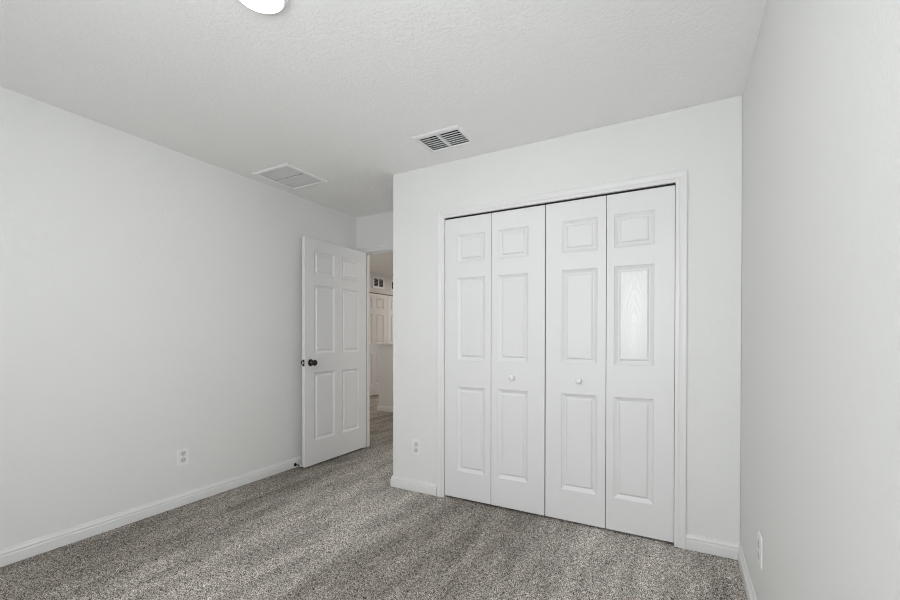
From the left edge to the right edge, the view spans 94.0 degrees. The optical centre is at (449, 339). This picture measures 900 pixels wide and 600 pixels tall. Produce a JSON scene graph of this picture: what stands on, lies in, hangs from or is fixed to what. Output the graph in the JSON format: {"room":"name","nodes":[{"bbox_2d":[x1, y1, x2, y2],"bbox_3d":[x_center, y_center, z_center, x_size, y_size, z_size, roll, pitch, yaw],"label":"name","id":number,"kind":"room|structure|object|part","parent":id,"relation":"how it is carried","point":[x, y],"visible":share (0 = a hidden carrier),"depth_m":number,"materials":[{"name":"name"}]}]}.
{"room":"empty bedroom","nodes":[
{"label":"empty bedroom","id":0,"kind":"room"},
{"bbox_2d":[0,86,355,549],"bbox_3d":[-2.051,-0.061,2.661,0.100,2.460,4.373,0,0,29],"label":"wall","id":1,"kind":"structure","parent":0,"point":[151,293],"depth_m":2.64,"materials":[{"name":"white paint"}]},
{"bbox_2d":[0,456,301,566],"bbox_3d":[-1.995,1.107,2.640,0.028,0.085,4.178,0,0,29],"label":"baseboard","id":2,"kind":"structure","parent":1,"relation":"attached to","point":[9,555],"depth_m":2.63,"materials":[{"name":"white paint"}]},
{"bbox_2d":[177,447,188,466],"bbox_3d":[-1.854,0.811,2.914,0.009,0.122,0.080,0,0,29],"label":"wall outlet","id":3,"kind":"object","parent":1,"relation":"attached to","point":[182,453],"visible":1,"depth_m":2.91,"materials":[{"name":"white plastic"}]},
{"bbox_2d":[301,236,365,467],"bbox_3d":[-1.092,0.105,4.048,0.167,2.032,0.842,0,0,29],"label":"door","id":4,"kind":"structure","parent":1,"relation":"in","point":[333,362],"depth_m":3.99,"materials":[{"name":"white paint"}]},
{"bbox_3d":[-1.174,-0.697,3.891,0.035,0.214,0.255,0,0,29],"label":"raised panel","id":5,"kind":"part","parent":4,"relation":"part of","materials":[{"name":"white paint"}]},
{"bbox_3d":[-1.174,-0.188,3.894,0.035,0.619,0.255,0,0,29],"label":"raised panel","id":6,"kind":"part","parent":4,"relation":"part of","materials":[{"name":"white paint"}]},
{"bbox_3d":[-1.175,0.600,3.900,0.035,0.614,0.255,0,0,29],"label":"raised panel","id":7,"kind":"part","parent":4,"relation":"part of","materials":[{"name":"white paint"}]},
{"bbox_3d":[-1.006,-0.699,4.196,0.035,0.214,0.243,0,0,29],"label":"raised panel","id":8,"kind":"part","parent":4,"relation":"part of","materials":[{"name":"white paint"}]},
{"bbox_3d":[-1.007,-0.189,4.200,0.035,0.619,0.243,0,0,29],"label":"raised panel","id":9,"kind":"part","parent":4,"relation":"part of","materials":[{"name":"white paint"}]},
{"bbox_3d":[-1.008,0.598,4.205,0.035,0.614,0.243,0,0,29],"label":"raised panel","id":10,"kind":"part","parent":4,"relation":"part of","materials":[{"name":"white paint"}]},
{"bbox_2d":[358,243,392,447],"bbox_3d":[-0.512,0.086,4.258,0.988,2.128,0.130,0,0,29],"label":"door frame","id":11,"kind":"structure","parent":1,"relation":"attached to","point":[381,248],"depth_m":4.46,"materials":[{"name":"white paint"}]},
{"bbox_3d":[-0.539,0.082,4.208,0.988,2.118,0.018,0,0,29],"label":"casing","id":12,"kind":"part","parent":11,"relation":"part of","materials":[{"name":"white paint"}]},
{"bbox_2d":[0,395,747,599],"bbox_3d":[-0.228,1.145,4.842,5.812,0.023,9.940,0,0,29],"label":"floor","id":13,"kind":"structure","parent":0,"point":[336,528],"depth_m":2.25,"materials":[{"name":"grey carpet"}]},
{"bbox_2d":[370,272,392,295],"bbox_3d":[-1.725,-0.096,8.040,0.100,2.460,5.562,0,0,29],"label":"wall","id":14,"kind":"structure","parent":0,"point":[387,278],"depth_m":8.59,"materials":[{"name":"white paint"}]},
{"bbox_2d":[370,293,386,395],"bbox_3d":[-1.518,0.087,8.356,0.034,2.022,0.846,0,0,29],"label":"door","id":15,"kind":"structure","parent":14,"relation":"in","point":[378,302],"depth_m":8.42,"materials":[{"name":"white paint"}]},
{"bbox_3d":[-1.609,-0.218,8.186,0.034,0.579,0.240,0,0,29],"label":"raised panel","id":16,"kind":"part","parent":15,"relation":"part of","materials":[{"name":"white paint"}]},
{"bbox_3d":[-1.610,0.577,8.191,0.034,0.600,0.240,0,0,29],"label":"raised panel","id":17,"kind":"part","parent":15,"relation":"part of","materials":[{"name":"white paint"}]},
{"bbox_3d":[-1.435,0.575,8.511,0.034,0.600,0.234,0,0,29],"label":"raised panel","id":18,"kind":"part","parent":15,"relation":"part of","materials":[{"name":"white paint"}]},
{"bbox_3d":[-1.433,-0.728,8.503,0.034,0.210,0.234,0,0,29],"label":"raised panel","id":19,"kind":"part","parent":15,"relation":"part of","materials":[{"name":"white paint"}]},
{"bbox_3d":[-1.434,-0.220,8.506,0.034,0.579,0.234,0,0,29],"label":"raised panel","id":20,"kind":"part","parent":15,"relation":"part of","materials":[{"name":"white paint"}]},
{"bbox_2d":[373,276,384,289],"bbox_3d":[-1.436,-1.150,8.443,0.010,0.236,0.375,0,0,29],"label":"air vent","id":21,"kind":"object","parent":14,"relation":"in","point":[378,282],"visible":1,"depth_m":8.43,"materials":[{"name":"white metal"}]},
{"bbox_2d":[370,289,392,294],"bbox_3d":[-1.289,0.055,8.715,0.018,2.110,1.826,0,0,29],"label":"trim","id":22,"kind":"structure","parent":14,"relation":"attached to","point":[371,290],"depth_m":8.51,"materials":[{"name":"white paint"}]},
{"bbox_2d":[387,295,392,342],"bbox_3d":[-1.109,0.083,9.101,0.034,2.022,0.846,0,0,29],"label":"door","id":23,"kind":"structure","parent":14,"relation":"in","point":[389,298],"depth_m":8.78,"materials":[{"name":"white paint"}]},
{"bbox_3d":[-1.200,-0.223,8.931,0.034,0.579,0.240,0,0,29],"label":"raised panel","id":24,"kind":"part","parent":23,"relation":"part of","materials":[{"name":"white paint"}]},
{"bbox_2d":[390,279,392,290],"bbox_3d":[-1.160,-1.153,8.947,0.010,0.236,0.375,0,0,29],"label":"air vent","id":25,"kind":"object","parent":14,"relation":"in","point":[391,281],"visible":0.2,"depth_m":8.81,"materials":[{"name":"white metal"}]},
{"bbox_2d":[0,0,766,276],"bbox_3d":[-0.225,-1.333,4.826,5.812,0.060,9.940,0,0,29],"label":"ceiling","id":26,"kind":"structure","parent":0,"point":[337,92],"depth_m":2.01,"materials":[{"name":"white paint"}]},
{"bbox_2d":[238,0,287,14],"bbox_3d":[-0.700,-1.268,1.540,0.196,0.029,0.196,0,0,29],"label":"recessed light","id":27,"kind":"object","parent":26,"relation":"in","point":[270,7],"visible":1,"depth_m":1.58,"materials":[{"name":"white metal"}]},
{"bbox_2d":[252,163,327,189],"bbox_3d":[-1.268,-1.319,3.342,0.395,0.068,0.415,0,0,29],"label":"ceiling vent","id":28,"kind":"object","parent":26,"relation":"in","point":[294,177],"visible":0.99,"depth_m":3.33,"materials":[{"name":"white metal"}]},
{"bbox_2d":[411,125,475,152],"bbox_3d":[-0.037,-1.385,2.697,0.339,0.208,0.249,0,0,29],"label":"ceiling vent","id":29,"kind":"object","parent":26,"relation":"in","point":[453,131],"visible":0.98,"depth_m":2.71,"materials":[{"name":"white metal"}]},
{"bbox_2d":[376,343,392,406],"bbox_3d":[0.458,0.607,5.863,3.632,1.088,0.179,0,0,29],"label":"wall","id":30,"kind":"structure","parent":0,"point":[385,349],"depth_m":6.60,"materials":[{"name":"white paint"}]},
{"bbox_2d":[377,405,392,411],"bbox_3d":[0.460,1.089,5.857,3.618,0.085,0.128,0,0,29],"label":"baseboard","id":31,"kind":"structure","parent":30,"relation":"attached to","point":[379,407],"depth_m":6.59,"materials":[{"name":"white paint"}]},
{"bbox_3d":[0.466,0.101,5.856,3.615,0.030,0.139,0,0,29],"label":"cap moulding","id":32,"kind":"part","parent":30,"relation":"part of","materials":[{"name":"white paint"}]},
{"bbox_2d":[356,190,675,451],"bbox_3d":[0.473,-0.065,3.716,3.311,2.460,0.095,0,0,29],"label":"wall","id":33,"kind":"structure","parent":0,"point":[376,229],"depth_m":4.33,"materials":[{"name":"white paint"}]},
{"bbox_2d":[393,95,742,542],"bbox_3d":[0.565,-0.059,2.786,2.255,2.460,0.100,0,0,29],"label":"wall","id":34,"kind":"structure","parent":0,"point":[706,139],"depth_m":2.38,"materials":[{"name":"white paint"}]},
{"bbox_2d":[412,439,420,455],"bbox_3d":[-0.257,0.813,3.180,0.080,0.122,0.009,0,0,29],"label":"wall outlet","id":35,"kind":"object","parent":34,"relation":"attached to","point":[416,443],"visible":1,"depth_m":3.17,"materials":[{"name":"white plastic"}]},
{"bbox_2d":[445,205,545,515],"bbox_3d":[0.288,0.132,2.886,0.739,2.009,0.066,0,0,29],"label":"bifold door","id":36,"kind":"structure","parent":34,"relation":"in","point":[495,263],"depth_m":2.87,"materials":[{"name":"white paint"}]},
{"bbox_3d":[0.131,0.131,2.991,0.362,2.009,0.034,0,0,29],"label":"door","id":37,"kind":"part","parent":36,"relation":"part of","materials":[{"name":"white paint"}]},
{"bbox_3d":[0.156,-0.651,2.973,0.214,0.196,0.034,0,0,29],"label":"raised panel","id":38,"kind":"part","parent":36,"relation":"part of","materials":[{"name":"white paint"}]},
{"bbox_3d":[0.155,-0.148,2.976,0.214,0.586,0.034,0,0,29],"label":"raised panel","id":39,"kind":"part","parent":36,"relation":"part of","materials":[{"name":"white paint"}]},
{"bbox_3d":[0.154,0.639,2.981,0.214,0.605,0.034,0,0,29],"label":"raised panel","id":40,"kind":"part","parent":36,"relation":"part of","materials":[{"name":"white paint"}]},
{"bbox_3d":[0.427,0.640,2.832,0.214,0.605,0.034,0,0,29],"label":"raised panel","id":41,"kind":"part","parent":36,"relation":"part of","materials":[{"name":"white paint"}]},
{"bbox_3d":[0.428,-0.650,2.823,0.214,0.196,0.034,0,0,29],"label":"raised panel","id":42,"kind":"part","parent":36,"relation":"part of","materials":[{"name":"white paint"}]},
{"bbox_3d":[0.428,-0.147,2.826,0.214,0.586,0.034,0,0,29],"label":"raised panel","id":43,"kind":"part","parent":36,"relation":"part of","materials":[{"name":"white paint"}]},
{"bbox_3d":[0.456,0.133,2.813,0.374,2.009,0.034,0,0,29],"label":"door","id":44,"kind":"part","parent":36,"relation":"part of","materials":[{"name":"white paint"}]},
{"bbox_2d":[437,169,687,548],"bbox_3d":[0.617,0.106,2.717,1.598,2.092,0.062,0,0,29],"label":"door frame","id":45,"kind":"structure","parent":34,"relation":"attached to","point":[679,179],"depth_m":2.38,"materials":[{"name":"white paint"}]},
{"bbox_2d":[545,185,675,542],"bbox_3d":[0.939,0.135,2.529,0.734,2.009,0.066,0,0,29],"label":"bifold door","id":46,"kind":"structure","parent":34,"relation":"in","point":[610,259],"depth_m":2.51,"materials":[{"name":"white paint"}]},
{"bbox_3d":[0.786,0.134,2.632,0.368,2.009,0.034,0,0,29],"label":"door","id":47,"kind":"part","parent":46,"relation":"part of","materials":[{"name":"white paint"}]},
{"bbox_3d":[0.808,0.642,2.622,0.214,0.605,0.034,0,0,29],"label":"raised panel","id":48,"kind":"part","parent":46,"relation":"part of","materials":[{"name":"white paint"}]},
{"bbox_3d":[0.809,-0.145,2.617,0.214,0.586,0.034,0,0,29],"label":"raised panel","id":49,"kind":"part","parent":46,"relation":"part of","materials":[{"name":"white paint"}]},
{"bbox_3d":[0.810,-0.648,2.614,0.214,0.196,0.034,0,0,29],"label":"raised panel","id":50,"kind":"part","parent":46,"relation":"part of","materials":[{"name":"white paint"}]},
{"bbox_3d":[1.081,0.643,2.473,0.214,0.605,0.034,0,0,29],"label":"raised panel","id":51,"kind":"part","parent":46,"relation":"part of","materials":[{"name":"white paint"}]},
{"bbox_3d":[1.082,-0.647,2.464,0.214,0.196,0.034,0,0,29],"label":"raised panel","id":52,"kind":"part","parent":46,"relation":"part of","materials":[{"name":"white paint"}]},
{"bbox_3d":[1.082,-0.144,2.468,0.214,0.586,0.034,0,0,29],"label":"raised panel","id":53,"kind":"part","parent":46,"relation":"part of","materials":[{"name":"white paint"}]},
{"bbox_3d":[1.109,0.136,2.455,0.363,2.009,0.034,0,0,29],"label":"door","id":54,"kind":"part","parent":46,"relation":"part of","materials":[{"name":"white paint"}]},
{"bbox_2d":[740,0,899,599],"bbox_3d":[0.939,-0.047,1.020,0.100,2.460,4.373,0,0,29],"label":"wall","id":55,"kind":"structure","parent":0,"point":[820,327],"depth_m":0.96,"materials":[{"name":"white paint"}]},
{"bbox_2d":[686,533,756,599],"bbox_3d":[0.597,1.122,0.777,0.256,0.085,3.404,0,0,29],"label":"baseboard","id":56,"kind":"structure","parent":55,"relation":"attached to","point":[717,547],"depth_m":2.23,"materials":[{"name":"white paint"}]},
{"bbox_2d":[758,530,762,568],"bbox_3d":[1.219,0.825,1.651,0.009,0.122,0.080,0,0,29],"label":"wall outlet","id":57,"kind":"object","parent":55,"relation":"attached to","point":[760,539],"visible":1,"depth_m":1.63,"materials":[{"name":"white plastic"}]},
{"bbox_3d":[-0.194,-0.065,3.643,0.100,2.460,0.674,0,0,29],"label":"wall","id":58,"kind":"structure","parent":0,"visible":0},
{"bbox_2d":[390,475,436,495],"bbox_3d":[-0.095,1.103,3.532,0.417,0.085,0.787,0,0,29],"label":"baseboard","id":59,"kind":"structure","parent":58,"relation":"attached to","point":[429,488],"depth_m":3.18,"materials":[{"name":"white paint"}]}
]}

